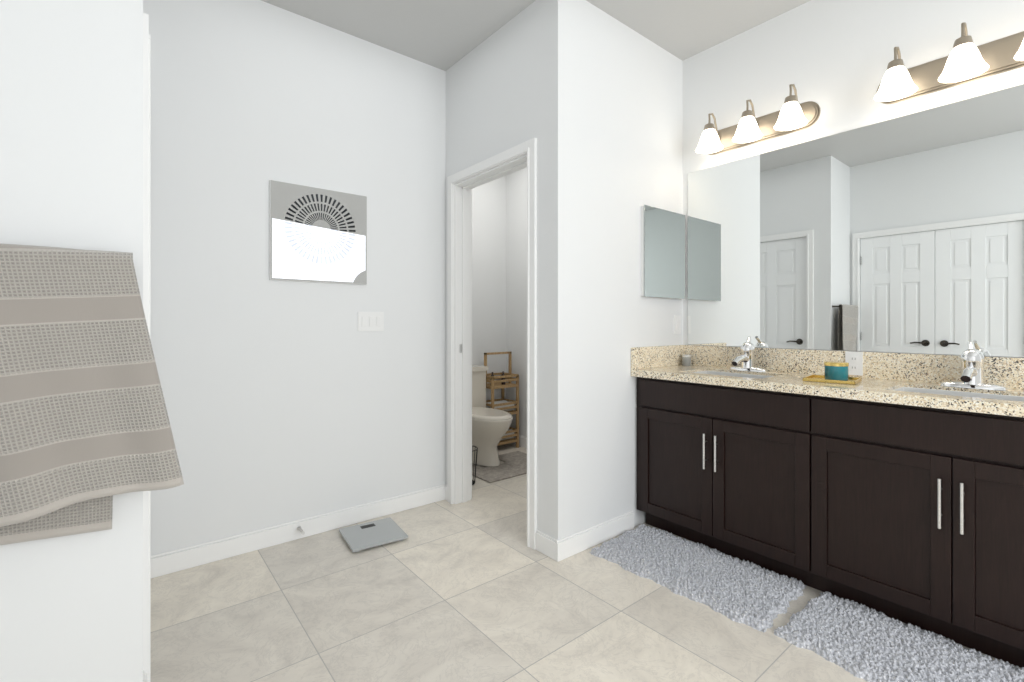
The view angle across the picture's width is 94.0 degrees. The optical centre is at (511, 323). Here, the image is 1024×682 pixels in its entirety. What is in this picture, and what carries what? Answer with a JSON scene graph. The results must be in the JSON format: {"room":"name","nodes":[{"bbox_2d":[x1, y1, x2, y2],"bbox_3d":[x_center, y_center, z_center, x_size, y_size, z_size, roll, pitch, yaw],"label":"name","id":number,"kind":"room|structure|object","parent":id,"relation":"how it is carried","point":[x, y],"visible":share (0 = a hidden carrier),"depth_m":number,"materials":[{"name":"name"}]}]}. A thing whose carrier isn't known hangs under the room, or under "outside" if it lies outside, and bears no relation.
{"room":"bathroom","nodes":[
{"label":"bathroom","id":0,"kind":"room"},
{"bbox_2d":[0,0,1023,681],"bbox_3d":[0.277,-0.260,1.382,4.070,2.920,6.040,0,0,-39],"label":"wall","id":1,"kind":"structure","parent":0,"point":[286,402],"depth_m":2.53,"materials":[{"name":"white paint"}]},
{"bbox_2d":[143,13,150,681],"bbox_3d":[-1.429,0.109,1.847,0.023,2.181,0.853,0,0,-39],"label":"door frame","id":2,"kind":"structure","parent":1,"relation":"attached to","point":[146,36],"depth_m":1.52,"materials":[{"name":"white paint"}]},
{"bbox_2d":[151,484,446,577],"bbox_3d":[-1.092,1.148,2.731,1.657,0.101,0.018,0,0,-39],"label":"baseboard","id":3,"kind":"structure","parent":1,"relation":"attached to","point":[169,562],"depth_m":2.61,"materials":[{"name":"white paint"}]},
{"bbox_2d":[297,526,304,534],"bbox_3d":[-1.156,1.138,2.620,0.022,0.022,0.086,0,0,-39],"label":"door stop","id":4,"kind":"object","parent":1,"relation":"attached to","point":[301,531],"visible":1,"depth_m":2.62,"materials":[{"name":"silver metal"}]},
{"bbox_2d":[269,180,366,284],"bbox_3d":[-1.092,-0.500,2.731,0.536,0.536,0.020,0,0,-39],"label":"picture","id":5,"kind":"object","parent":1,"relation":"attached to","point":[318,235],"visible":1,"depth_m":2.71,"materials":[{"name":"white paper"}]},
{"bbox_2d":[358,312,383,330],"bbox_3d":[-0.861,-0.010,2.923,0.163,0.118,0.012,0,0,-39],"label":"switch plate","id":6,"kind":"object","parent":1,"relation":"attached to","point":[370,321],"visible":1,"depth_m":2.92,"materials":[{"name":"white plastic"}]},
{"bbox_2d":[447,138,536,549],"bbox_3d":[-0.097,0.109,2.916,0.167,2.181,0.878,0,0,-39],"label":"door frame","id":7,"kind":"structure","parent":1,"relation":"attached to","point":[461,185],"depth_m":3.17,"materials":[{"name":"white paint"}]},
{"bbox_2d":[509,435,526,447],"bbox_3d":[0.548,1.148,4.079,0.011,0.101,1.947,0,0,-39],"label":"baseboard","id":8,"kind":"structure","parent":1,"relation":"attached to","point":[522,440],"depth_m":4.62,"materials":[{"name":"white paint"}]},
{"bbox_2d":[551,510,633,561],"bbox_3d":[0.468,1.148,2.599,0.620,0.101,0.013,0,0,-39],"label":"baseboard","id":9,"kind":"structure","parent":1,"relation":"attached to","point":[561,549],"depth_m":2.55,"materials":[{"name":"white paint"}]},
{"bbox_2d":[631,345,682,368],"bbox_3d":[0.904,0.206,2.942,0.528,0.128,0.020,0,0,-39],"label":"backsplash","id":10,"kind":"structure","parent":1,"relation":"attached to","point":[641,357],"depth_m":2.90,"materials":[{"name":"beige stone"}]},
{"bbox_2d":[641,205,684,298],"bbox_3d":[0.945,-0.428,2.970,0.437,0.544,0.030,0,0,-39],"label":"medicine cabinet mirror","id":11,"kind":"object","parent":1,"relation":"attached to","point":[662,253],"visible":1,"depth_m":2.94,"materials":[{"name":"grey mirror"}]},
{"bbox_2d":[674,315,680,333],"bbox_3d":[1.072,0.010,3.086,0.071,0.118,0.012,0,0,-39],"label":"switch plate","id":12,"kind":"object","parent":1,"relation":"attached to","point":[677,324],"visible":1,"depth_m":3.08,"materials":[{"name":"white plastic"}]},
{"bbox_2d":[695,84,820,154],"bbox_3d":[1.343,-1.155,2.703,0.207,0.227,0.650,0,0,-39],"label":"sconce","id":13,"kind":"object","parent":1,"relation":"attached to","point":[792,115],"visible":1,"depth_m":2.68,"materials":[{"name":"white glass"}]},
{"bbox_2d":[683,345,1023,388],"bbox_3d":[1.698,0.206,2.397,0.020,0.128,1.868,0,0,-39],"label":"backsplash","id":14,"kind":"structure","parent":1,"relation":"attached to","point":[1008,372],"depth_m":2.29,"materials":[{"name":"beige stone"}]},
{"bbox_2d":[845,351,862,375],"bbox_3d":[1.699,0.200,2.373,0.008,0.116,0.072,0,0,-39],"label":"outlet","id":15,"kind":"object","parent":14,"relation":"attached to","point":[854,360],"visible":0.96,"depth_m":2.37,"materials":[{"name":"white plastic"}]},
{"bbox_2d":[688,84,1023,356],"bbox_3d":[1.707,-0.415,2.399,0.005,1.109,1.800,0,0,-39],"label":"vanity mirror","id":16,"kind":"object","parent":1,"relation":"attached to","point":[903,234],"visible":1,"depth_m":2.32,"materials":[{"name":"silver glass"}]},
{"bbox_2d":[874,22,1023,103],"bbox_3d":[1.903,-1.155,2.011,0.207,0.227,0.650,0,0,-39],"label":"sconce","id":17,"kind":"object","parent":1,"relation":"attached to","point":[966,60],"visible":1,"depth_m":2.04,"materials":[{"name":"white glass"}]},
{"bbox_2d":[261,0,810,70],"bbox_3d":[0.063,-1.770,1.273,4.900,0.100,6.300,0,0,-39],"label":"ceiling","id":18,"kind":"structure","parent":0,"point":[444,35],"depth_m":2.71,"materials":[{"name":"grey paint"}]},
{"bbox_2d":[151,443,1020,681],"bbox_3d":[0.063,1.250,1.273,4.900,0.100,6.300,0,0,-39],"label":"floor","id":19,"kind":"structure","parent":0,"point":[475,588],"depth_m":1.95,"materials":[{"name":"tile"}]},
{"bbox_2d":[339,517,407,551],"bbox_3d":[-0.781,1.186,2.681,0.300,0.026,0.300,0,0,-33],"label":"bathroom scale","id":20,"kind":"object","parent":19,"relation":"on","point":[359,537],"visible":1,"depth_m":2.65,"materials":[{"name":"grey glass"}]},
{"bbox_2d":[472,446,477,484],"bbox_3d":[-0.353,1.068,3.574,0.196,0.262,0.196,0,0,-39],"label":"toilet paper holder","id":21,"kind":"object","parent":19,"relation":"on","point":[473,481],"visible":0.19,"depth_m":3.55,"materials":[{"name":"grey metal"}]},
{"bbox_2d":[472,365,512,465],"bbox_3d":[-0.283,0.793,4.163,0.450,0.786,0.761,0,0,-39],"label":"toilet","id":22,"kind":"object","parent":19,"relation":"on","point":[490,427],"visible":0.6,"depth_m":3.98,"materials":[{"name":"beige ceramic"}]},
{"bbox_2d":[472,451,526,482],"bbox_3d":[-0.055,1.194,4.009,0.720,0.011,0.540,0,0,-39],"label":"rug","id":23,"kind":"object","parent":19,"relation":"on","point":[515,465],"visible":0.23,"depth_m":3.88,"materials":[{"name":"fabric"}]},
{"bbox_2d":[484,352,518,447],"bbox_3d":[-0.135,0.740,4.600,0.320,0.920,0.250,0,0,-39],"label":"shelf","id":24,"kind":"object","parent":19,"relation":"on","point":[503,404],"visible":0.6,"depth_m":4.58,"materials":[{"name":"brown wood"}]},
{"bbox_2d":[589,524,806,631],"bbox_3d":[0.875,1.193,2.336,0.524,0.048,0.894,0,0,-41],"label":"bath mat","id":25,"kind":"object","parent":19,"relation":"on","point":[754,595],"visible":1,"depth_m":2.24,"materials":[{"name":"grey fabric"}]},
{"bbox_2d":[631,373,1023,667],"bbox_3d":[1.491,0.755,2.234,0.547,0.890,1.860,0,0,-39],"label":"bathroom vanity","id":26,"kind":"object","parent":19,"relation":"on","point":[890,485],"depth_m":1.96,"materials":[{"name":"brown wood"}]},
{"bbox_2d":[631,365,1023,412],"bbox_3d":[1.493,0.290,2.231,0.548,0.040,1.868,0,0,-39],"label":"countertop","id":27,"kind":"structure","parent":26,"relation":"on","point":[869,386],"depth_m":2.07,"materials":[{"name":"beige stone"}]},
{"bbox_2d":[682,354,691,365],"bbox_3d":[1.107,0.234,3.026,0.058,0.069,0.058,0,0,-39],"label":"jar","id":28,"kind":"object","parent":27,"relation":"on","point":[686,359],"visible":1,"depth_m":3.00,"materials":[{"name":"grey glass"}]},
{"bbox_2d":[695,369,774,376],"bbox_3d":[1.186,0.367,2.588,0.324,0.166,0.464,0,0,-39],"label":"sink","id":29,"kind":"object","parent":27,"relation":"in","point":[696,370],"depth_m":2.70,"materials":[{"name":"white ceramic"}]},
{"bbox_2d":[729,336,766,371],"bbox_3d":[1.294,0.173,2.676,0.210,0.193,0.208,0,0,-39],"label":"faucet","id":30,"kind":"object","parent":27,"relation":"on","point":[745,358],"visible":1,"depth_m":2.68,"materials":[{"name":"silver metal"}]},
{"bbox_2d":[803,375,861,384],"bbox_3d":[1.492,0.262,2.225,0.200,0.014,0.200,0,0,43],"label":"tray","id":31,"kind":"object","parent":27,"relation":"on","point":[820,378],"visible":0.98,"depth_m":2.19,"materials":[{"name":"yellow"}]},
{"bbox_2d":[824,361,848,380],"bbox_3d":[1.514,0.224,2.230,0.096,0.082,0.096,0,0,-39],"label":"candle","id":32,"kind":"object","parent":31,"relation":"on","point":[834,370],"visible":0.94,"depth_m":2.19,"materials":[{"name":"teal glass"}]},
{"bbox_2d":[899,385,1023,400],"bbox_3d":[1.768,0.367,1.869,0.324,0.166,0.464,0,0,-39],"label":"sink","id":33,"kind":"object","parent":27,"relation":"in","point":[914,388],"depth_m":1.97,"materials":[{"name":"white ceramic"}]},
{"bbox_2d":[939,341,1007,389],"bbox_3d":[1.876,0.173,1.957,0.210,0.193,0.208,0,0,-39],"label":"faucet","id":34,"kind":"object","parent":27,"relation":"on","point":[972,359],"visible":1,"depth_m":1.96,"materials":[{"name":"silver metal"}]},
{"bbox_2d":[774,591,1023,681],"bbox_3d":[1.466,1.194,1.630,0.495,0.050,0.914,0,0,-37],"label":"bath mat","id":35,"kind":"object","parent":19,"relation":"on","point":[857,640],"visible":0.98,"depth_m":1.74,"materials":[{"name":"grey fabric"}]},
{"bbox_3d":[-1.269,-0.172,1.169,0.520,0.019,0.083,0,0,-39],"label":"towel rail","id":36,"kind":"object","parent":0,"visible":0},
{"bbox_2d":[0,244,183,544],"bbox_3d":[-1.181,0.185,1.183,0.604,0.756,0.090,0,0,-39],"label":"hanging towel","id":37,"kind":"object","parent":36,"relation":"hanging from","point":[86,434],"visible":1,"depth_m":1.22,"materials":[{"name":"fabric"}]}
]}

